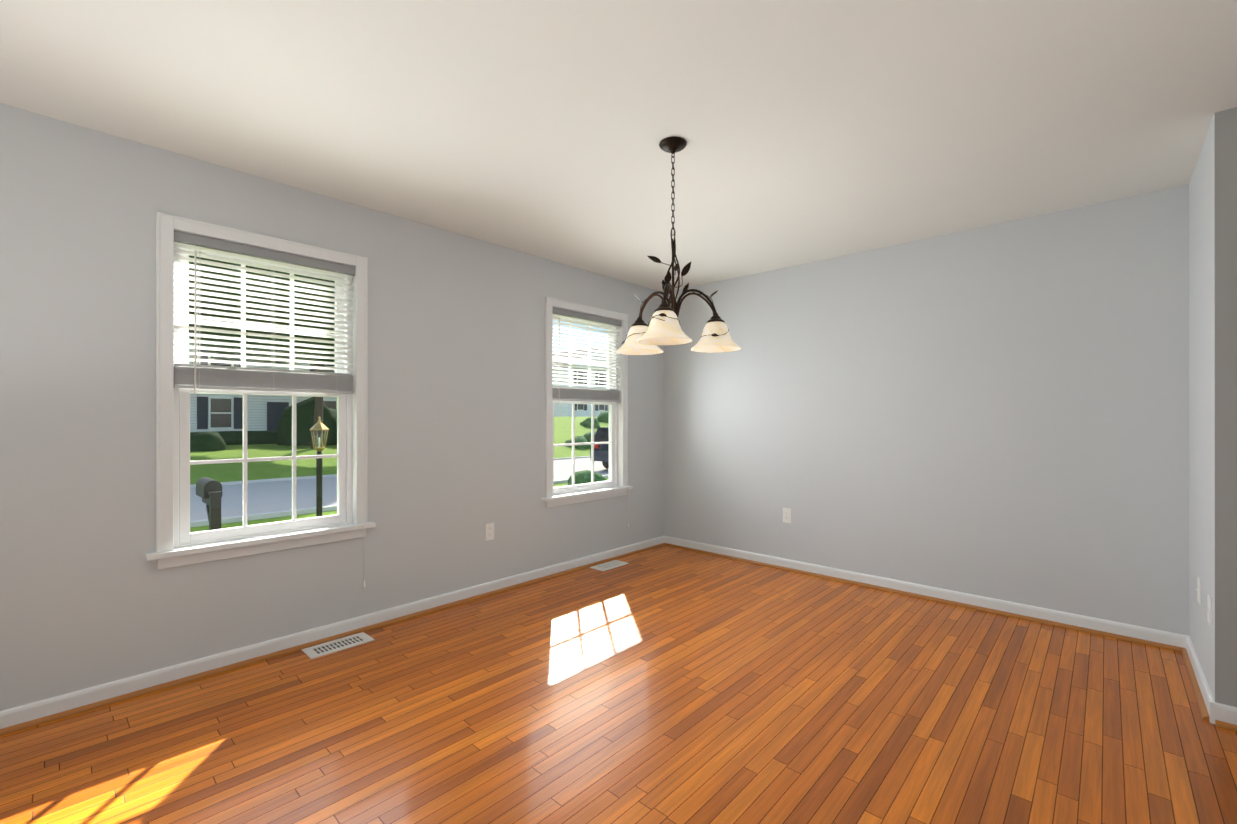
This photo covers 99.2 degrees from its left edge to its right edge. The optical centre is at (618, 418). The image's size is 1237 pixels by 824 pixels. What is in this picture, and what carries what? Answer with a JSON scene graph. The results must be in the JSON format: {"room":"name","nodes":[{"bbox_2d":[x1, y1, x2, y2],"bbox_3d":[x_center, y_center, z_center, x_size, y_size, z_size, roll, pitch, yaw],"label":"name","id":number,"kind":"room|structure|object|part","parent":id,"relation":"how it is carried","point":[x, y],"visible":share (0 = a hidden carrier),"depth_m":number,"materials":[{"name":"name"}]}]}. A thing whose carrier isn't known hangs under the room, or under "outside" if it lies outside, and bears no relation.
{"room":"empty dining room","nodes":[
{"label":"empty dining room","id":0,"kind":"room"},
{"bbox_2d":[0,103,663,710],"bbox_3d":[-1.414,-0.002,3.208,0.150,2.440,5.600,0,0,43],"label":"wall","id":1,"kind":"structure","parent":0,"point":[90,595],"depth_m":2.55,"materials":[{"name":"grey paint"}]},
{"bbox_2d":[145,212,375,569],"bbox_3d":[-1.806,-0.123,2.739,0.183,1.608,0.990,0,0,43],"label":"window","id":2,"kind":"structure","parent":1,"relation":"in","point":[243,379],"depth_m":2.66,"materials":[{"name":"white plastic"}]},
{"bbox_2d":[174,231,354,275],"bbox_3d":[-1.791,-0.842,2.726,0.042,0.049,0.799,0,0,43],"label":"blind headrail","id":3,"kind":"object","parent":2,"relation":"attached to","point":[215,244],"visible":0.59,"depth_m":2.67,"materials":[{"name":"grey plastic"}]},
{"bbox_2d":[194,245,364,587],"bbox_3d":[-1.729,0.071,2.744,0.104,1.785,0.757,0,0,43],"label":"blind cords","id":4,"kind":"object","parent":3,"relation":"hanging from","point":[195,358],"visible":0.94,"depth_m":2.49,"materials":[{"name":"white fabric"}]},
{"bbox_2d":[0,536,663,728],"bbox_3d":[-1.354,1.177,3.151,0.014,0.083,5.300,0,0,43],"label":"baseboard","id":5,"kind":"structure","parent":1,"relation":"attached to","point":[112,689],"depth_m":2.67,"materials":[{"name":"white wood"}]},
{"bbox_2d":[0,543,663,735],"bbox_3d":[-1.347,1.209,3.145,0.033,0.019,5.300,0,0,43],"label":"trim","id":6,"kind":"structure","parent":1,"relation":"attached to","point":[35,722],"depth_m":2.65,"materials":[{"name":"brown wood"}]},
{"bbox_2d":[485,523,493,540],"bbox_3d":[-0.893,0.787,3.653,0.007,0.115,0.070,0,0,43],"label":"outlet","id":7,"kind":"object","parent":1,"relation":"attached to","point":[489,531],"visible":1,"depth_m":3.65,"materials":[{"name":"white plastic"}]},
{"bbox_2d":[542,297,632,507],"bbox_3d":[-0.278,-0.122,4.386,0.183,1.608,0.995,0,0,43],"label":"window","id":8,"kind":"structure","parent":1,"relation":"in","point":[609,396],"depth_m":4.39,"materials":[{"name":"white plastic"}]},
{"bbox_2d":[553,307,620,325],"bbox_3d":[-0.263,-0.841,4.373,0.042,0.049,0.804,0,0,43],"label":"blind headrail","id":9,"kind":"object","parent":8,"relation":"attached to","point":[574,314],"visible":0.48,"depth_m":4.34,"materials":[{"name":"grey plastic"}]},
{"bbox_2d":[559,317,628,527],"bbox_3d":[-0.201,0.072,4.391,0.104,1.785,0.762,0,0,43],"label":"blind cords","id":10,"kind":"object","parent":9,"relation":"hanging from","point":[559,390],"visible":0.92,"depth_m":4.12,"materials":[{"name":"white fabric"}]},
{"bbox_2d":[0,545,1236,823],"bbox_3d":[0.694,1.277,1.252,5.900,0.120,5.600,0,0,43],"label":"floor","id":11,"kind":"structure","parent":0,"point":[666,685],"depth_m":2.09,"materials":[{"name":"brown wood"}]},
{"bbox_2d":[301,632,374,658],"bbox_3d":[-1.503,1.216,2.825,0.155,0.005,0.314,0,0,43],"label":"floor vent","id":12,"kind":"object","parent":11,"relation":"in","point":[326,648],"visible":1,"depth_m":2.82,"materials":[{"name":"white metal"}]},
{"bbox_2d":[590,560,628,570],"bbox_3d":[-0.073,1.217,4.355,0.155,0.005,0.312,0,0,43],"label":"floor vent","id":13,"kind":"object","parent":11,"relation":"in","point":[609,565],"visible":1,"depth_m":4.34,"materials":[{"name":"white metal"}]},
{"bbox_2d":[0,0,1236,291],"bbox_3d":[0.694,-1.283,1.253,5.900,0.120,5.600,0,0,43],"label":"ceiling","id":14,"kind":"structure","parent":0,"point":[812,130],"depth_m":2.06,"materials":[{"name":"paint"}]},
{"bbox_2d":[616,136,740,354],"bbox_3d":[0.205,-0.767,2.368,0.542,0.908,0.581,0,0,43],"label":"chandelier","id":15,"kind":"object","parent":14,"relation":"hanging from","point":[663,327],"visible":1,"depth_m":2.33,"materials":[{"name":"brown metal"}]},
{"bbox_3d":[0.205,-0.375,2.367,0.542,0.123,0.581,0,0,43],"label":"shade glass","id":16,"kind":"part","parent":15,"relation":"part of","materials":[{"name":"white glass"}]},
{"bbox_2d":[664,184,1188,635],"bbox_3d":[1.763,-0.001,3.978,3.460,2.440,0.150,0,0,43],"label":"wall","id":17,"kind":"structure","parent":0,"point":[999,411],"depth_m":3.41,"materials":[{"name":"grey paint"}]},
{"bbox_2d":[783,508,790,522],"bbox_3d":[1.359,0.785,4.245,0.070,0.115,0.007,0,0,43],"label":"outlet","id":18,"kind":"object","parent":17,"relation":"attached to","point":[786,515],"visible":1,"depth_m":4.24,"materials":[{"name":"white plastic"}]},
{"bbox_2d":[664,543,1175,650],"bbox_3d":[1.723,1.209,3.890,3.400,0.019,0.033,0,0,43],"label":"trim","id":19,"kind":"structure","parent":17,"relation":"attached to","point":[1136,640],"depth_m":3.43,"materials":[{"name":"brown wood"}]},
{"bbox_2d":[664,536,1179,646],"bbox_3d":[1.718,1.177,3.907,3.430,0.083,0.014,0,0,43],"label":"baseboard","id":20,"kind":"structure","parent":17,"relation":"attached to","point":[1139,632],"depth_m":3.43,"materials":[{"name":"white wood"}]},
{"bbox_2d":[1189,113,1214,700],"bbox_3d":[2.788,-0.002,2.429,0.150,2.440,1.025,0,0,43],"label":"wall jog","id":21,"kind":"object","parent":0,"point":[1202,379],"visible":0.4,"depth_m":2.37,"materials":[{"name":"grey paint"}]},
{"bbox_2d":[1176,646,1206,710],"bbox_3d":[2.654,1.208,2.427,0.023,0.019,0.810,0,0,43],"label":"trim","id":22,"kind":"structure","parent":21,"relation":"attached to","point":[1182,650],"depth_m":2.43,"materials":[{"name":"brown wood"}]},
{"bbox_2d":[1180,634,1211,695],"bbox_3d":[2.675,1.176,2.428,0.014,0.083,0.840,0,0,43],"label":"baseboard","id":23,"kind":"structure","parent":21,"relation":"attached to","point":[1185,640],"depth_m":2.47,"materials":[{"name":"white wood"}]},
{"bbox_2d":[1196,576,1200,604],"bbox_3d":[2.690,0.798,2.442,0.011,0.115,0.070,0,0,43],"label":"outlet","id":24,"kind":"object","parent":21,"relation":"attached to","point":[1198,589],"visible":1,"depth_m":2.44,"materials":[{"name":"white plastic"}]},
{"bbox_2d":[1206,594,1211,625],"bbox_3d":[2.462,0.798,2.196,0.011,0.115,0.070,0,0,43],"label":"outlet","id":25,"kind":"object","parent":21,"relation":"attached to","point":[1209,609],"visible":1,"depth_m":2.18,"materials":[{"name":"white plastic"}]},
{"bbox_2d":[1215,107,1236,706],"bbox_3d":[3.220,-0.003,1.432,2.140,2.440,0.150,0,0,43],"label":"wall","id":26,"kind":"structure","parent":0,"point":[1225,407],"depth_m":2.08,"materials":[{"name":"grey paint"}]},
{"bbox_2d":[1200,711,1236,731],"bbox_3d":[3.145,1.208,1.375,2.173,0.019,0.033,0,0,43],"label":"trim","id":27,"kind":"structure","parent":26,"relation":"attached to","point":[1205,716],"depth_m":2.08,"materials":[{"name":"brown wood"}]},
{"bbox_2d":[1201,692,1236,724],"bbox_3d":[3.159,1.176,1.376,2.154,0.083,0.014,0,0,43],"label":"baseboard","id":28,"kind":"structure","parent":26,"relation":"attached to","point":[1216,711],"depth_m":2.09,"materials":[{"name":"white wood"}]},
{"label":"outside","id":29,"kind":"structure","parent":0,"visible":0},
{"bbox_2d":[190,417,608,484],"bbox_3d":[-56.920,0.907,58.320,123.500,2.110,220.000,0,0,43],"label":"lawn","id":30,"kind":"structure","parent":29,"point":[273,472],"depth_m":19.45,"materials":[{"name":"green plant"}]},
{"bbox_2d":[190,431,225,450],"bbox_3d":[-16.831,1.123,21.270,1.702,1.184,1.577,0,0,43],"label":"shrub","id":31,"kind":"object","parent":30,"relation":"on","point":[202,442],"depth_m":20.87,"materials":[{"name":"green plant"}]},
{"bbox_2d":[190,431,277,444],"bbox_3d":[-18.884,1.188,24.383,1.839,1.177,11.309,0,0,43],"label":"hedge","id":32,"kind":"object","parent":30,"relation":"on","point":[235,438],"depth_m":24.97,"materials":[{"name":"green plant"}]},
{"bbox_2d":[189,255,334,448],"bbox_3d":[-13.227,-3.887,23.005,10.427,10.585,12.002,0,0,43],"label":"tree","id":33,"kind":"object","parent":30,"relation":"on","point":[318,402],"depth_m":20.01,"materials":[{"name":"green plant"}]},
{"bbox_2d":[189,338,336,431],"bbox_3d":[-23.658,-2.716,29.849,10.700,8.500,16.200,0,0,43],"label":"house","id":34,"kind":"structure","parent":30,"relation":"on","point":[269,404],"depth_m":26.91,"materials":[{"name":"grey"}]},
{"bbox_2d":[276,397,336,445],"bbox_3d":[-14.680,0.410,25.248,2.342,3.059,3.014,0,0,43],"label":"shrub","id":35,"kind":"object","parent":30,"relation":"on","point":[302,426],"depth_m":24.38,"materials":[{"name":"green plant"}]},
{"bbox_2d":[565,436,590,448],"bbox_3d":[-2.203,1.475,29.477,1.409,1.018,1.355,0,0,43],"label":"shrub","id":36,"kind":"object","parent":30,"relation":"on","point":[581,439],"depth_m":29.12,"materials":[{"name":"green plant"}]},
{"bbox_2d":[552,347,608,416],"bbox_3d":[-5.574,-3.896,61.838,10.700,8.100,10.700,0,0,43],"label":"house","id":37,"kind":"structure","parent":30,"relation":"on","point":[582,408],"depth_m":56.40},
{"bbox_2d":[583,431,595,442],"bbox_3d":[-1.499,1.348,31.391,1.541,1.191,1.438,0,0,43],"label":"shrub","id":38,"kind":"object","parent":30,"relation":"on","point":[588,437],"depth_m":30.88,"materials":[{"name":"green plant"}]},
{"bbox_2d":[580,418,599,427],"bbox_3d":[-2.134,0.508,38.428,1.788,1.135,1.510,0,0,43],"label":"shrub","id":39,"kind":"object","parent":30,"relation":"on","point":[587,421],"depth_m":37.88,"materials":[{"name":"green plant"}]},
{"bbox_2d":[597,411,608,422],"bbox_3d":[-0.985,0.120,41.907,1.825,1.349,1.854,0,0,43],"label":"shrub","id":40,"kind":"object","parent":30,"relation":"on","point":[604,417],"depth_m":41.26,"materials":[{"name":"green plant"}]},
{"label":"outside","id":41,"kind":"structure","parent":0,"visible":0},
{"bbox_2d":[190,478,608,532],"bbox_3d":[-50.935,2.299,52.766,139.830,0.500,220.000,0,0,43],"label":"lawn","id":42,"kind":"structure","parent":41,"point":[258,521],"depth_m":10.42,"materials":[{"name":"green plant"}]},
{"bbox_2d":[196,477,222,529],"bbox_3d":[-4.984,1.408,6.424,0.680,1.325,0.180,0,0,43],"label":"mailbox","id":43,"kind":"object","parent":42,"relation":"on","point":[214,512],"depth_m":6.24,"materials":[{"name":"black metal"}]},
{"bbox_2d":[310,416,328,516],"bbox_3d":[-4.169,1.021,7.332,0.250,2.100,0.217,0,0,43],"label":"lamp post","id":44,"kind":"object","parent":42,"relation":"on","point":[319,424],"depth_m":7.30,"materials":[{"name":"black metal"}]},
{"bbox_2d":[568,470,605,485],"bbox_3d":[-0.948,1.931,15.650,1.206,0.788,1.203,0,0,43],"label":"bush","id":45,"kind":"object","parent":42,"relation":"on","point":[581,478],"depth_m":15.30,"materials":[{"name":"green plant"}]},
{"bbox_2d":[190,456,608,526],"bbox_3d":[-9.013,1.980,13.872,7.200,0.090,220.000,0,0,43],"label":"street","id":46,"kind":"structure","parent":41,"point":[272,510],"depth_m":13.67,"materials":[{"name":"grey asphalt"}]},
{"bbox_2d":[590,427,608,468],"bbox_3d":[1.140,1.169,21.361,1.820,1.680,4.650,0,0,43],"label":"car","id":47,"kind":"object","parent":46,"relation":"on","point":[600,436],"depth_m":20.04,"materials":[{"name":"blue paint"}]}
]}

